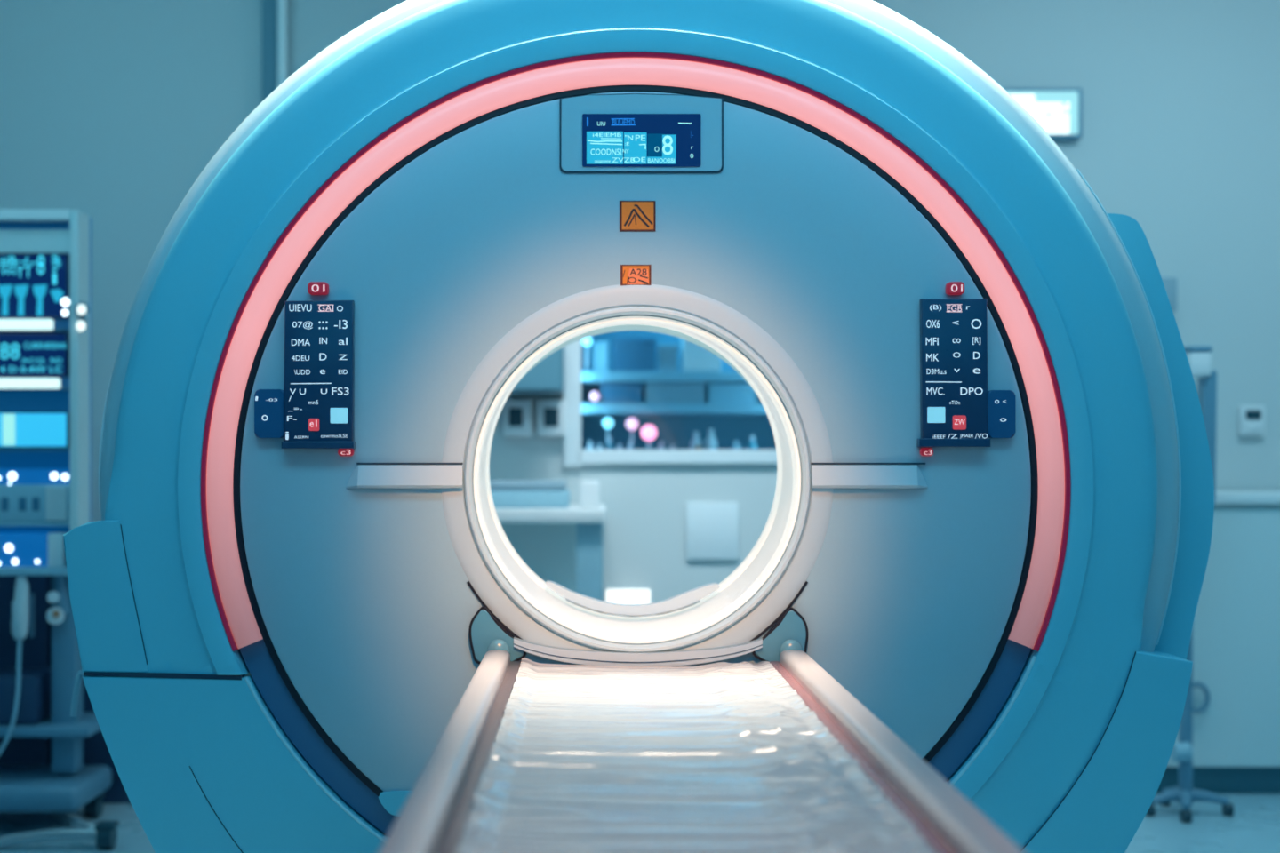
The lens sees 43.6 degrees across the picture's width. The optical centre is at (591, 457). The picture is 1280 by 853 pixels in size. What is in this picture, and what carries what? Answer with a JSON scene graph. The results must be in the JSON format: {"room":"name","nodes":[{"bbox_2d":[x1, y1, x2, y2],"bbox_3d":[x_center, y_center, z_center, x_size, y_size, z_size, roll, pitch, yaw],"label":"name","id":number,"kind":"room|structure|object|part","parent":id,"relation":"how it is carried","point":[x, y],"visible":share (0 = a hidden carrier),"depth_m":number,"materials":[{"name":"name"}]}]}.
{"room":"radiology room","nodes":[
{"label":"radiology room","id":0,"kind":"room"},
{"bbox_2d":[0,0,1279,602],"bbox_3d":[0.150,-0.380,5.635,6.500,3.000,0.120,0,0,0],"label":"wall","id":1,"kind":"structure","parent":0,"point":[111,111],"depth_m":5.58,"materials":[{"name":"paint"}]},
{"bbox_2d":[261,0,287,102],"bbox_3d":[-1.095,-0.426,5.543,0.090,2.903,0.062,0,0,0],"label":"conduit","id":2,"kind":"object","parent":1,"relation":"attached to","point":[274,12],"visible":0.02,"depth_m":5.54,"materials":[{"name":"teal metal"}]},
{"bbox_2d":[503,400,532,436],"bbox_3d":[-0.255,-0.137,5.547,0.098,0.126,0.054,0,0,0],"label":"wall dispenser","id":3,"kind":"object","parent":1,"relation":"attached to","point":[517,414],"visible":0.88,"depth_m":5.52,"materials":[{"name":"white plastic"}]},
{"bbox_2d":[510,347,563,394],"bbox_3d":[-0.246,-0.353,5.425,0.303,0.265,0.299,0,0,0],"label":"upper cabinet","id":4,"kind":"object","parent":1,"relation":"attached to","point":[547,377],"visible":0.29,"depth_m":5.28,"materials":[{"name":"teal laminate"}]},
{"bbox_2d":[536,400,565,436],"bbox_3d":[-0.138,-0.137,5.547,0.098,0.126,0.054,0,0,0],"label":"wall dispenser","id":5,"kind":"object","parent":1,"relation":"attached to","point":[550,413],"visible":1,"depth_m":5.52,"materials":[{"name":"white plastic"}]},
{"bbox_2d":[604,588,651,604],"bbox_3d":[0.128,0.503,5.552,0.163,0.095,0.044,0,0,0],"label":"night light","id":6,"kind":"object","parent":1,"relation":"attached to","point":[616,596],"visible":0.55,"depth_m":5.53,"materials":[{"name":"white plastic"}]},
{"bbox_2d":[563,339,776,466],"bbox_3d":[0.379,-0.296,5.588,0.952,0.654,0.075,0,0,0],"label":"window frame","id":7,"kind":"structure","parent":1,"relation":"in","point":[573,455],"depth_m":5.55,"materials":[{"name":"paint"}]},
{"bbox_2d":[581,330,775,449],"bbox_3d":[0.379,-0.296,5.960,0.972,0.674,0.530,0,0,0],"label":"wall","id":8,"kind":"structure","parent":1,"relation":"attached to","point":[677,431],"depth_m":6.20,"materials":[{"name":"paint"}]},
{"bbox_2d":[586,441,593,449],"bbox_3d":[-0.003,-0.025,5.835,0.028,0.070,0.028,0,0,0],"label":"bottle","id":9,"kind":"object","parent":8,"relation":"in","point":[589,447],"visible":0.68,"depth_m":5.83,"materials":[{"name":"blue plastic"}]},
{"bbox_2d":[597,443,602,449],"bbox_3d":[0.032,-0.021,5.835,0.026,0.062,0.026,0,0,0],"label":"bottle","id":10,"kind":"object","parent":8,"relation":"in","point":[599,444],"visible":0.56,"depth_m":5.83,"materials":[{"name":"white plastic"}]},
{"bbox_2d":[602,417,613,449],"bbox_3d":[0.061,-0.068,5.800,0.039,0.156,0.040,0,0,0],"label":"lamp","id":11,"kind":"object","parent":8,"relation":"in","point":[607,422],"visible":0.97,"depth_m":5.79,"materials":[{"name":"teal"}]},
{"bbox_3d":[0.061,-0.049,5.800,0.007,0.118,0.007,0,0,23],"label":"lamp stem","id":12,"kind":"part","parent":11,"relation":"part of","materials":[{"name":"metal"}]},
{"bbox_3d":[0.061,-0.126,5.800,0.039,0.040,0.040,0,0,0],"label":"lamp bulb","id":13,"kind":"part","parent":11,"relation":"part of","materials":[{"name":"teal"}]},
{"bbox_2d":[606,437,613,449],"bbox_3d":[0.068,-0.032,5.835,0.024,0.085,0.024,0,0,0],"label":"bottle","id":14,"kind":"object","parent":8,"relation":"in","point":[611,447],"visible":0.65,"depth_m":5.83,"materials":[{"name":"teal"}]},
{"bbox_2d":[626,441,633,449],"bbox_3d":[0.143,-0.025,5.835,0.026,0.070,0.026,0,0,0],"label":"bottle","id":15,"kind":"object","parent":8,"relation":"in","point":[629,443],"visible":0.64,"depth_m":5.83,"materials":[{"name":"plastic"}]},
{"bbox_2d":[625,417,638,449],"bbox_3d":[0.148,-0.067,5.800,0.043,0.155,0.044,0,0,0],"label":"lamp","id":16,"kind":"object","parent":8,"relation":"in","point":[631,423],"visible":0.95,"depth_m":5.79,"materials":[{"name":"pink"}]},
{"bbox_3d":[0.148,-0.046,5.800,0.007,0.113,0.007,0,0,23],"label":"lamp stem","id":17,"kind":"part","parent":16,"relation":"part of","materials":[{"name":"metal"}]},
{"bbox_3d":[0.148,-0.122,5.800,0.043,0.044,0.044,0,0,0],"label":"lamp bulb","id":18,"kind":"part","parent":16,"relation":"part of","materials":[{"name":"pink"}]},
{"bbox_2d":[641,424,655,449],"bbox_3d":[0.208,-0.054,5.775,0.055,0.128,0.056,0,0,0],"label":"lamp","id":19,"kind":"object","parent":8,"relation":"in","point":[648,432],"visible":0.91,"depth_m":5.76,"materials":[{"name":"pink"}]},
{"bbox_3d":[0.208,-0.090,5.775,0.055,0.056,0.056,0,0,0],"label":"lamp bulb","id":20,"kind":"part","parent":19,"relation":"part of","materials":[{"name":"pink"}]},
{"bbox_2d":[657,441,664,449],"bbox_3d":[0.256,-0.024,5.835,0.026,0.068,0.026,0,0,0],"label":"bottle","id":21,"kind":"object","parent":8,"relation":"in","point":[660,447],"visible":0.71,"depth_m":5.83,"materials":[{"name":"plastic"}]},
{"bbox_2d":[581,371,767,415],"bbox_3d":[0.379,-0.291,5.973,0.908,0.603,0.395,0,0,0],"label":"display shelf","id":22,"kind":"object","parent":8,"relation":"in","point":[588,378],"visible":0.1,"depth_m":5.78,"materials":[{"name":"metal"}]},
{"bbox_2d":[582,336,591,371],"bbox_3d":[-0.015,-0.376,5.785,0.035,0.127,0.036,0,0,0],"label":"lamp","id":23,"kind":"object","parent":22,"relation":"on","point":[587,341],"visible":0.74,"depth_m":5.78,"materials":[{"name":"teal"}]},
{"bbox_3d":[-0.015,-0.358,5.785,0.007,0.093,0.007,0,0,23],"label":"lamp stem","id":24,"kind":"part","parent":23,"relation":"part of","materials":[{"name":"metal"}]},
{"bbox_3d":[-0.015,-0.421,5.785,0.035,0.036,0.036,0,0,0],"label":"lamp bulb","id":25,"kind":"part","parent":23,"relation":"part of","materials":[{"name":"teal"}]},
{"bbox_2d":[590,392,599,403],"bbox_3d":[0.013,-0.218,5.800,0.033,0.043,0.034,0,0,0],"label":"lamp","id":26,"kind":"object","parent":22,"relation":"on","point":[594,396],"visible":1,"depth_m":5.79,"materials":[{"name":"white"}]},
{"bbox_2d":[592,341,608,371],"bbox_3d":[0.034,-0.367,5.885,0.059,0.109,0.164,0,0,0],"label":"carton","id":27,"kind":"object","parent":22,"relation":"on","point":[600,348],"visible":0.87,"depth_m":5.80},
{"bbox_3d":[0.034,-0.410,5.885,0.059,0.022,0.164,0,0,0],"label":"lid","id":28,"kind":"part","parent":27,"relation":"part of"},
{"bbox_2d":[600,383,642,403],"bbox_3d":[0.110,-0.234,5.885,0.152,0.074,0.164,0,0,0],"label":"carton","id":29,"kind":"object","parent":22,"relation":"on","point":[611,393],"visible":0.88,"depth_m":5.80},
{"bbox_3d":[0.110,-0.263,5.885,0.152,0.015,0.164,0,0,0],"label":"lid","id":30,"kind":"part","parent":29,"relation":"part of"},
{"bbox_2d":[612,337,656,371],"bbox_3d":[0.158,-0.374,5.885,0.159,0.124,0.164,0,0,0],"label":"carton","id":31,"kind":"object","parent":22,"relation":"on","point":[628,354],"visible":0.88,"depth_m":5.80,"materials":[{"name":"cardboard"}]},
{"bbox_3d":[0.158,-0.424,5.885,0.159,0.025,0.164,0,0,0],"label":"lid","id":32,"kind":"part","parent":31,"relation":"part of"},
{"bbox_2d":[656,344,679,371],"bbox_3d":[0.282,-0.362,5.885,0.072,0.099,0.164,0,0,0],"label":"carton","id":33,"kind":"object","parent":22,"relation":"on","point":[668,355],"visible":0.86,"depth_m":5.80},
{"bbox_3d":[0.282,-0.401,5.885,0.072,0.020,0.164,0,0,0],"label":"lid","id":34,"kind":"part","parent":33,"relation":"part of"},
{"bbox_2d":[644,382,704,403],"bbox_3d":[0.305,-0.235,5.885,0.214,0.077,0.164,0,0,0],"label":"carton","id":35,"kind":"object","parent":22,"relation":"on","point":[654,392],"visible":0.88,"depth_m":5.80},
{"bbox_3d":[0.305,-0.266,5.885,0.214,0.016,0.164,0,0,0],"label":"lid","id":36,"kind":"part","parent":35,"relation":"part of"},
{"bbox_2d":[680,338,720,371],"bbox_3d":[0.402,-0.379,5.865,0.139,0.134,0.164,0,0,0],"label":"carton","id":37,"kind":"object","parent":22,"relation":"on","point":[694,357],"visible":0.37,"depth_m":5.79,"materials":[{"name":"blue cardboard"}]},
{"bbox_3d":[0.402,-0.433,5.865,0.139,0.027,0.164,0,0,0],"label":"lid","id":38,"kind":"part","parent":37,"relation":"part of","materials":[{"name":"plastic"}]},
{"bbox_2d":[704,384,755,403],"bbox_3d":[0.511,-0.232,5.885,0.175,0.071,0.164,0,0,0],"label":"carton","id":39,"kind":"object","parent":22,"relation":"on","point":[715,393],"visible":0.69,"depth_m":5.80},
{"bbox_3d":[0.511,-0.261,5.885,0.175,0.014,0.164,0,0,0],"label":"lid","id":40,"kind":"part","parent":39,"relation":"part of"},
{"bbox_2d":[690,432,701,449],"bbox_3d":[0.383,-0.042,5.835,0.040,0.105,0.040,0,0,0],"label":"bottle","id":41,"kind":"object","parent":8,"relation":"in","point":[693,444],"visible":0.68,"depth_m":5.83,"materials":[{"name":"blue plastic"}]},
{"bbox_2d":[695,440,702,449],"bbox_3d":[0.390,-0.025,5.795,0.024,0.070,0.024,0,0,0],"label":"bottle","id":42,"kind":"object","parent":8,"relation":"in","point":[698,447],"visible":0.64,"depth_m":5.79,"materials":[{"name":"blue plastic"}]},
{"bbox_2d":[705,429,716,449],"bbox_3d":[0.438,-0.047,5.835,0.042,0.115,0.042,0,0,0],"label":"bottle","id":43,"kind":"object","parent":8,"relation":"in","point":[710,442],"visible":0.68,"depth_m":5.82,"materials":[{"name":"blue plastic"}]},
{"bbox_2d":[731,441,740,449],"bbox_3d":[0.528,-0.025,5.835,0.032,0.070,0.032,0,0,0],"label":"bottle","id":44,"kind":"object","parent":8,"relation":"in","point":[735,447],"visible":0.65,"depth_m":5.83,"materials":[{"name":"plastic"}]},
{"bbox_2d":[747,435,756,449],"bbox_3d":[0.587,-0.035,5.835,0.034,0.090,0.034,0,0,0],"label":"bottle","id":45,"kind":"object","parent":8,"relation":"in","point":[751,445],"visible":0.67,"depth_m":5.83,"materials":[{"name":"teal"}]},
{"bbox_2d":[686,503,738,559],"bbox_3d":[0.422,0.256,5.567,0.182,0.198,0.015,0,0,0],"label":"access panel","id":46,"kind":"object","parent":1,"relation":"attached to","point":[712,529],"visible":1,"depth_m":5.56,"materials":[{"name":"paint"}]},
{"bbox_2d":[1003,88,1081,140],"bbox_3d":[1.516,-1.191,5.547,0.362,0.172,0.055,0,0,0],"label":"lightbox","id":47,"kind":"object","parent":1,"relation":"attached to","point":[1058,111],"visible":0.59,"depth_m":5.52,"materials":[{"name":"white plastic"}]},
{"bbox_2d":[1009,94,1078,134],"bbox_3d":[1.512,-1.191,5.524,0.337,0.146,0.008,0,0,0],"label":"diffuser","id":48,"kind":"object","parent":47,"relation":"attached to","point":[1057,114],"depth_m":5.52,"materials":[{"name":"white"}]},
{"bbox_2d":[1161,277,1176,311],"bbox_3d":[1.976,-0.562,5.534,0.076,0.116,0.080,0,0,0],"label":"junction box","id":49,"kind":"object","parent":1,"relation":"attached to","point":[1170,284],"visible":0.37,"depth_m":5.49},
{"bbox_2d":[1238,405,1264,435],"bbox_3d":[2.295,-0.129,5.556,0.086,0.105,0.037,0,0,0],"label":"wall thermostat","id":50,"kind":"object","parent":1,"relation":"attached to","point":[1251,418],"visible":1,"depth_m":5.54,"materials":[{"name":"white plastic"}]},
{"bbox_2d":[0,793,1279,852],"bbox_3d":[0.150,1.170,2.050,6.300,0.100,7.350,0,0,0],"label":"floor","id":51,"kind":"structure","parent":0,"point":[1254,826],"depth_m":4.82,"materials":[{"name":"tile"}]},
{"bbox_2d":[0,576,119,849],"bbox_3d":[-1.750,0.751,4.788,0.785,0.803,0.495,0,0,0],"label":"trolley","id":52,"kind":"object","parent":51,"relation":"on","point":[60,788],"visible":0.91,"depth_m":4.78,"materials":[{"name":"blue metal"}]},
{"bbox_3d":[-1.839,0.726,4.885,0.365,0.144,0.220,0,0,0],"label":"drawer","id":53,"kind":"part","parent":52,"relation":"part of","materials":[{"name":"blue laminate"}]},
{"bbox_2d":[0,209,91,575],"bbox_3d":[-1.763,-0.190,4.763,0.516,1.075,0.135,0,0,0],"label":"equipment rack","id":54,"kind":"object","parent":52,"relation":"on","point":[21,231],"visible":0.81,"depth_m":4.72,"materials":[{"name":"metal"}]},
{"bbox_2d":[0,576,29,754],"bbox_3d":[-1.772,0.656,4.715,0.231,0.612,0.049,0,0,0],"label":"cable","id":55,"kind":"object","parent":54,"relation":"hanging from","point":[20,604],"visible":1,"depth_m":4.70,"materials":[{"name":"plastic"}]},
{"bbox_2d":[0,532,51,567],"bbox_3d":[-1.803,0.273,4.766,0.376,0.099,0.079,0,0,0],"label":"amplifier","id":56,"kind":"object","parent":54,"relation":"on","point":[17,549],"visible":0.98,"depth_m":4.74,"materials":[{"name":"blue"}]},
{"bbox_2d":[4,544,13,552],"bbox_3d":[-1.722,0.268,4.731,0.024,0.025,0.010,0,0,0],"label":"light","id":57,"kind":"object","parent":56,"relation":"attached to","point":[8,548],"depth_m":4.73,"materials":[{"name":"white"}]},
{"bbox_2d":[12,559,17,564],"bbox_3d":[-1.703,0.307,4.731,0.017,0.018,0.007,0,0,0],"label":"light","id":58,"kind":"object","parent":56,"relation":"attached to","point":[14,561],"depth_m":4.73,"materials":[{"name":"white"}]},
{"bbox_3d":[-1.763,0.335,4.756,0.516,0.024,0.118,0,0,0],"label":"board","id":59,"kind":"part","parent":54,"relation":"part of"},
{"bbox_2d":[0,253,69,319],"bbox_3d":[-1.774,-0.509,4.763,0.450,0.192,0.064,0,0,0],"label":"monitor","id":60,"kind":"object","parent":54,"relation":"attached to","point":[33,285],"visible":0.96,"depth_m":4.73,"materials":[{"name":"blue"}]},
{"bbox_2d":[0,284,63,315],"bbox_3d":[-1.772,-0.467,4.732,0.426,0.092,0.001,0,0,0],"label":"print","id":61,"kind":"object","parent":60,"relation":"attached to","point":[20,291],"depth_m":4.73},
{"bbox_2d":[61,297,69,315],"bbox_3d":[-1.553,-0.445,4.725,0.023,0.053,0.012,0,0,0],"label":"light","id":62,"kind":"object","parent":60,"relation":"attached to","point":[65,301],"visible":1,"depth_m":4.72,"materials":[{"name":"white"}]},
{"bbox_2d":[0,332,69,377],"bbox_3d":[-1.775,-0.306,4.763,0.448,0.130,0.064,0,0,0],"label":"monitor","id":63,"kind":"object","parent":54,"relation":"attached to","point":[22,355],"visible":0.95,"depth_m":4.73,"materials":[{"name":"blue"}]},
{"bbox_2d":[0,484,69,522],"bbox_3d":[-1.764,0.136,4.767,0.455,0.111,0.076,0,0,0],"label":"instrument","id":64,"kind":"object","parent":54,"relation":"on","point":[19,503],"visible":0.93,"depth_m":4.74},
{"bbox_2d":[0,497,8,511],"bbox_3d":[-1.735,0.138,4.734,0.021,0.039,0.006,0,0,0],"label":"socket","id":65,"kind":"object","parent":64,"relation":"attached to","point":[4,501],"depth_m":4.73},
{"bbox_2d":[18,497,26,511],"bbox_3d":[-1.682,0.138,4.734,0.021,0.039,0.006,0,0,0],"label":"socket","id":66,"kind":"object","parent":64,"relation":"attached to","point":[22,501],"depth_m":4.73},
{"bbox_2d":[0,469,69,484],"bbox_3d":[-1.764,0.057,4.762,0.455,0.046,0.046,0,0,0],"label":"indicator lights","id":67,"kind":"object","parent":64,"relation":"on","point":[7,476],"visible":0.95,"depth_m":4.75,"materials":[{"name":"blue"}]},
{"bbox_3d":[-1.716,0.055,4.745,0.024,0.025,0.012,0,0,0],"label":"bulb","id":68,"kind":"part","parent":67,"relation":"part of","materials":[{"name":"white"}]},
{"bbox_3d":[-1.592,0.055,4.745,0.021,0.022,0.011,0,0,0],"label":"bulb","id":69,"kind":"part","parent":67,"relation":"part of","materials":[{"name":"white"}]},
{"bbox_3d":[-1.561,0.058,4.745,0.020,0.020,0.010,0,0,0],"label":"bulb","id":70,"kind":"part","parent":67,"relation":"part of","materials":[{"name":"white"}]},
{"bbox_2d":[32,497,39,511],"bbox_3d":[-1.643,0.138,4.734,0.021,0.039,0.006,0,0,0],"label":"socket","id":71,"kind":"object","parent":64,"relation":"attached to","point":[36,501],"depth_m":4.73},
{"bbox_3d":[-1.582,0.137,4.733,0.063,0.100,0.008,0,0,0],"label":"drawer","id":72,"kind":"part","parent":64,"relation":"part of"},
{"bbox_2d":[0,411,69,448],"bbox_3d":[-1.774,-0.082,4.763,0.451,0.109,0.063,0,0,0],"label":"monitor","id":73,"kind":"object","parent":54,"relation":"on","point":[18,429],"visible":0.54,"depth_m":4.73,"materials":[{"name":"teal"}]},
{"bbox_2d":[0,522,69,526],"bbox_3d":[-1.767,0.197,4.772,0.466,0.010,0.084,0,0,0],"label":"shelf","id":74,"kind":"object","parent":54,"relation":"attached to","point":[1,524],"depth_m":4.73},
{"bbox_2d":[0,448,69,451],"bbox_3d":[-1.767,-0.022,4.772,0.466,0.007,0.084,0,0,0],"label":"shelf","id":75,"kind":"object","parent":54,"relation":"attached to","point":[1,450],"depth_m":4.73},
{"bbox_2d":[0,387,69,391],"bbox_3d":[-1.767,-0.204,4.772,0.466,0.007,0.084,0,0,0],"label":"shelf","id":76,"kind":"object","parent":54,"relation":"attached to","point":[1,388],"depth_m":4.73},
{"bbox_2d":[0,328,69,333],"bbox_3d":[-1.767,-0.378,4.772,0.466,0.007,0.084,0,0,0],"label":"shelf","id":77,"kind":"object","parent":54,"relation":"attached to","point":[67,331],"depth_m":4.73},
{"bbox_3d":[-1.764,-0.640,4.735,0.455,0.070,0.020,0,0,0],"label":"header panel","id":78,"kind":"part","parent":54,"relation":"part of","materials":[{"name":"plastic"}]},
{"bbox_2d":[48,532,66,567],"bbox_3d":[-1.586,0.273,4.770,0.047,0.099,0.070,0,0,0],"label":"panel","id":79,"kind":"object","parent":54,"relation":"on","point":[56,550],"visible":0.76,"depth_m":4.74,"materials":[{"name":"blue plastic"}]},
{"bbox_2d":[46,576,69,624],"bbox_3d":[-1.597,0.426,4.770,0.066,0.147,0.088,0,0,0],"label":"gas valve","id":80,"kind":"object","parent":54,"relation":"attached to","point":[59,596],"visible":0.96,"depth_m":4.78,"materials":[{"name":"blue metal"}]},
{"bbox_3d":[-1.602,0.416,4.765,0.036,0.039,0.045,0,0,-19],"label":"knob","id":81,"kind":"part","parent":80,"relation":"part of","materials":[{"name":"white plastic"}]},
{"bbox_2d":[46,607,64,624],"bbox_3d":[-1.597,0.472,4.770,0.052,0.057,0.058,0,0,-19],"label":"outlet","id":82,"kind":"object","parent":80,"relation":"attached to","point":[55,615],"depth_m":4.74,"materials":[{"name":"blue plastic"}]},
{"bbox_3d":[-1.518,-0.192,4.715,0.026,1.067,0.040,0,0,0],"label":"post","id":83,"kind":"part","parent":54,"relation":"part of","materials":[{"name":"metal"}]},
{"bbox_2d":[74,302,88,331],"bbox_3d":[-1.495,-0.413,4.695,0.042,0.088,0.042,0,0,-18],"label":"signal light","id":84,"kind":"object","parent":54,"relation":"attached to","point":[81,308],"visible":1,"depth_m":4.68,"materials":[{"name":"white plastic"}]},
{"bbox_3d":[-1.517,-0.192,4.775,0.018,1.067,0.080,0,0,0],"label":"panel","id":85,"kind":"part","parent":54,"relation":"part of","materials":[{"name":"metal"}]},
{"bbox_2d":[0,712,100,737],"bbox_3d":[-1.754,0.815,4.885,0.535,0.029,0.300,0,0,0],"label":"shelf","id":86,"kind":"object","parent":52,"relation":"attached to","point":[85,724],"depth_m":4.76,"materials":[{"name":"blue metal"}]},
{"bbox_2d":[0,576,130,803],"bbox_3d":[-2.143,0.724,5.345,1.614,0.792,0.420,0,0,0],"label":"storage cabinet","id":87,"kind":"object","parent":51,"relation":"on","point":[36,645],"visible":0.27,"depth_m":5.15,"materials":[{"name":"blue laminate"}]},
{"bbox_3d":[-1.948,0.704,5.164,0.389,0.652,0.018,0,0,0],"label":"cabinet door","id":88,"kind":"part","parent":87,"relation":"part of","materials":[{"name":"metal"}]},
{"bbox_3d":[-1.800,0.508,5.145,0.015,0.140,0.020,0,0,0],"label":"handle","id":89,"kind":"part","parent":87,"relation":"part of","materials":[{"name":"metal"}]},
{"bbox_3d":[-1.546,0.704,5.164,0.389,0.652,0.018,0,0,0],"label":"cabinet door","id":90,"kind":"part","parent":87,"relation":"part of","materials":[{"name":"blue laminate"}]},
{"bbox_2d":[495,504,606,600],"bbox_3d":[-0.248,0.641,5.285,0.592,0.958,0.520,0,0,0],"label":"desk","id":91,"kind":"object","parent":51,"relation":"on","point":[563,547],"depth_m":5.07,"materials":[{"name":"laminate"}]},
{"bbox_2d":[489,480,569,508],"bbox_3d":[-0.242,0.119,5.265,0.342,0.084,0.320,0,0,0],"label":"printer","id":92,"kind":"object","parent":91,"relation":"on","point":[506,494],"visible":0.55,"depth_m":5.11,"materials":[{"name":"plastic"}]},
{"bbox_3d":[-0.242,0.092,5.270,0.319,0.030,0.290,0,0,0],"label":"printer lid","id":93,"kind":"part","parent":92,"relation":"part of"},
{"bbox_3d":[-0.248,0.663,5.505,0.392,0.913,0.020,0,0,0],"label":"panel","id":94,"kind":"part","parent":91,"relation":"part of","materials":[{"name":"laminate"}]},
{"bbox_2d":[495,504,606,523],"bbox_3d":[-0.248,0.184,5.285,0.592,0.045,0.520,0,0,0],"label":"countertop","id":95,"kind":"structure","parent":91,"relation":"on","point":[573,514],"depth_m":5.03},
{"bbox_3d":[-0.005,0.663,5.095,0.085,0.913,0.080,0,0,0],"label":"leg","id":96,"kind":"part","parent":91,"relation":"part of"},
{"bbox_2d":[579,480,599,507],"bbox_3d":[-0.005,0.119,5.215,0.065,0.084,0.140,0,0,0],"label":"box","id":97,"kind":"object","parent":91,"relation":"on","point":[589,491],"visible":1,"depth_m":5.15,"materials":[{"name":"white plastic"}]},
{"bbox_2d":[63,0,1214,852],"bbox_3d":[0.073,0.067,3.264,2.279,2.104,0.633,0,0,0],"label":"gantry","id":98,"kind":"object","parent":51,"relation":"on","point":[989,524],"visible":0.94,"depth_m":2.97,"materials":[{"name":"plastic"}]},
{"bbox_3d":[-0.504,-0.155,2.963,0.129,0.272,0.021,0,0,0],"label":"control panel","id":99,"kind":"part","parent":98,"relation":"part of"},
{"bbox_2d":[468,607,526,664],"bbox_3d":[-0.173,0.332,2.966,0.106,0.112,0.016,0,0,0],"label":"socket","id":100,"kind":"object","parent":98,"relation":"attached to","point":[486,625],"depth_m":2.96,"materials":[{"name":"blue plastic"}]},
{"bbox_2d":[586,131,647,163],"bbox_3d":[0.047,-0.575,2.966,0.111,0.060,0.001,0,0,0],"label":"print","id":101,"kind":"object","parent":98,"relation":"attached to","point":[635,150],"depth_m":2.97},
{"bbox_2d":[544,580,720,617],"bbox_3d":[0.085,0.290,3.285,0.360,0.072,0.044,0,0,0],"label":"holder","id":102,"kind":"object","parent":98,"relation":"on","point":[687,599],"visible":1,"depth_m":3.27,"materials":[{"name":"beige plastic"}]},
{"bbox_2d":[623,268,647,284],"bbox_3d":[0.082,-0.336,2.969,0.047,0.029,0.001,0,0,0],"label":"print","id":103,"kind":"object","parent":98,"relation":"attached to","point":[641,276],"depth_m":2.97},
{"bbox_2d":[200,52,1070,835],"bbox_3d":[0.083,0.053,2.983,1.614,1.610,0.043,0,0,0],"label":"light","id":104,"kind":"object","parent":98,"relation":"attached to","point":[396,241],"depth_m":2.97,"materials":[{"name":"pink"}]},
{"bbox_2d":[473,316,800,643],"bbox_3d":[0.086,0.041,3.017,0.612,0.612,0.076,0,0,0],"label":"light","id":105,"kind":"object","parent":98,"relation":"attached to","point":[498,340],"depth_m":2.97,"materials":[{"name":"white"}]},
{"bbox_3d":[0.087,0.367,2.962,0.459,0.043,0.029,0,0,0],"label":"sill","id":106,"kind":"part","parent":98,"relation":"part of","materials":[{"name":"beige plastic"}]},
{"bbox_3d":[0.087,0.356,2.964,0.459,0.042,0.026,0,0,0],"label":"sill","id":107,"kind":"part","parent":98,"relation":"part of","materials":[{"name":"beige plastic"}]},
{"bbox_2d":[624,204,653,227],"bbox_3d":[0.088,-0.449,2.970,0.055,0.043,0.001,0,0,0],"label":"print","id":108,"kind":"object","parent":98,"relation":"attached to","point":[634,210],"depth_m":2.97},
{"bbox_3d":[0.094,-0.603,2.973,0.298,0.143,0.008,0,0,0],"label":"display panel","id":109,"kind":"part","parent":98,"relation":"part of","materials":[{"name":"plastic"}]},
{"bbox_2d":[648,133,662,156],"bbox_3d":[0.118,-0.579,2.966,0.027,0.043,0.001,0,0,0],"label":"print","id":110,"kind":"object","parent":98,"relation":"attached to","point":[654,140],"depth_m":2.97},
{"bbox_2d":[647,134,676,163],"bbox_3d":[0.131,-0.572,2.966,0.054,0.054,0.001,0,0,0],"label":"print","id":111,"kind":"object","parent":98,"relation":"attached to","point":[661,148],"depth_m":2.97,"materials":[{"name":"teal"}]},
{"bbox_2d":[752,607,808,661],"bbox_3d":[0.350,0.333,2.966,0.103,0.111,0.016,0,0,0],"label":"cover","id":112,"kind":"object","parent":98,"relation":"attached to","point":[772,627],"depth_m":2.96,"materials":[{"name":"blue plastic"}]},
{"bbox_3d":[0.672,-0.159,2.963,0.123,0.269,0.021,0,0,0],"label":"control panel","id":113,"kind":"part","parent":98,"relation":"part of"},
{"bbox_2d":[378,639,1025,852],"bbox_3d":[0.100,0.727,1.790,0.600,0.786,2.330,0,0,0],"label":"table","id":114,"kind":"object","parent":51,"relation":"on","point":[780,756],"visible":1,"depth_m":1.90,"materials":[{"name":"grey"}]},
{"bbox_3d":[-0.172,0.375,1.783,0.047,0.046,2.316,0,0,0],"label":"rail","id":115,"kind":"part","parent":114,"relation":"part of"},
{"bbox_3d":[0.370,0.375,1.783,0.050,0.046,2.316,0,0,0],"label":"rail","id":116,"kind":"part","parent":114,"relation":"part of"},
{"bbox_2d":[1145,345,1234,823],"bbox_3d":[1.852,0.386,5.010,0.227,1.468,0.252,0,0,-44],"label":"pole stand","id":117,"kind":"object","parent":51,"relation":"on","point":[1199,357],"visible":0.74,"depth_m":5.00,"materials":[{"name":"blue metal"}]},
{"bbox_3d":[1.901,0.050,5.025,0.112,0.653,0.060,0,0,0],"label":"post","id":118,"kind":"part","parent":117,"relation":"part of","materials":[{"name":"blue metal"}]},
{"bbox_2d":[1156,490,1279,793],"bbox_3d":[2.467,0.617,5.396,1.662,1.004,0.318,0,0,0],"label":"base cabinet","id":119,"kind":"object","parent":51,"relation":"on","point":[1236,624],"visible":0.52,"depth_m":5.28,"materials":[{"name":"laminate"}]},
{"bbox_3d":[1.989,0.787,5.256,0.079,0.104,0.038,0,0,0],"label":"handle","id":120,"kind":"part","parent":119,"relation":"part of","materials":[{"name":"blue metal"}]},
{"bbox_2d":[1214,490,1279,504],"bbox_3d":[2.467,0.135,5.405,1.662,0.040,0.300,0,0,0],"label":"countertop","id":121,"kind":"structure","parent":119,"relation":"on","point":[1221,497],"depth_m":5.25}
]}

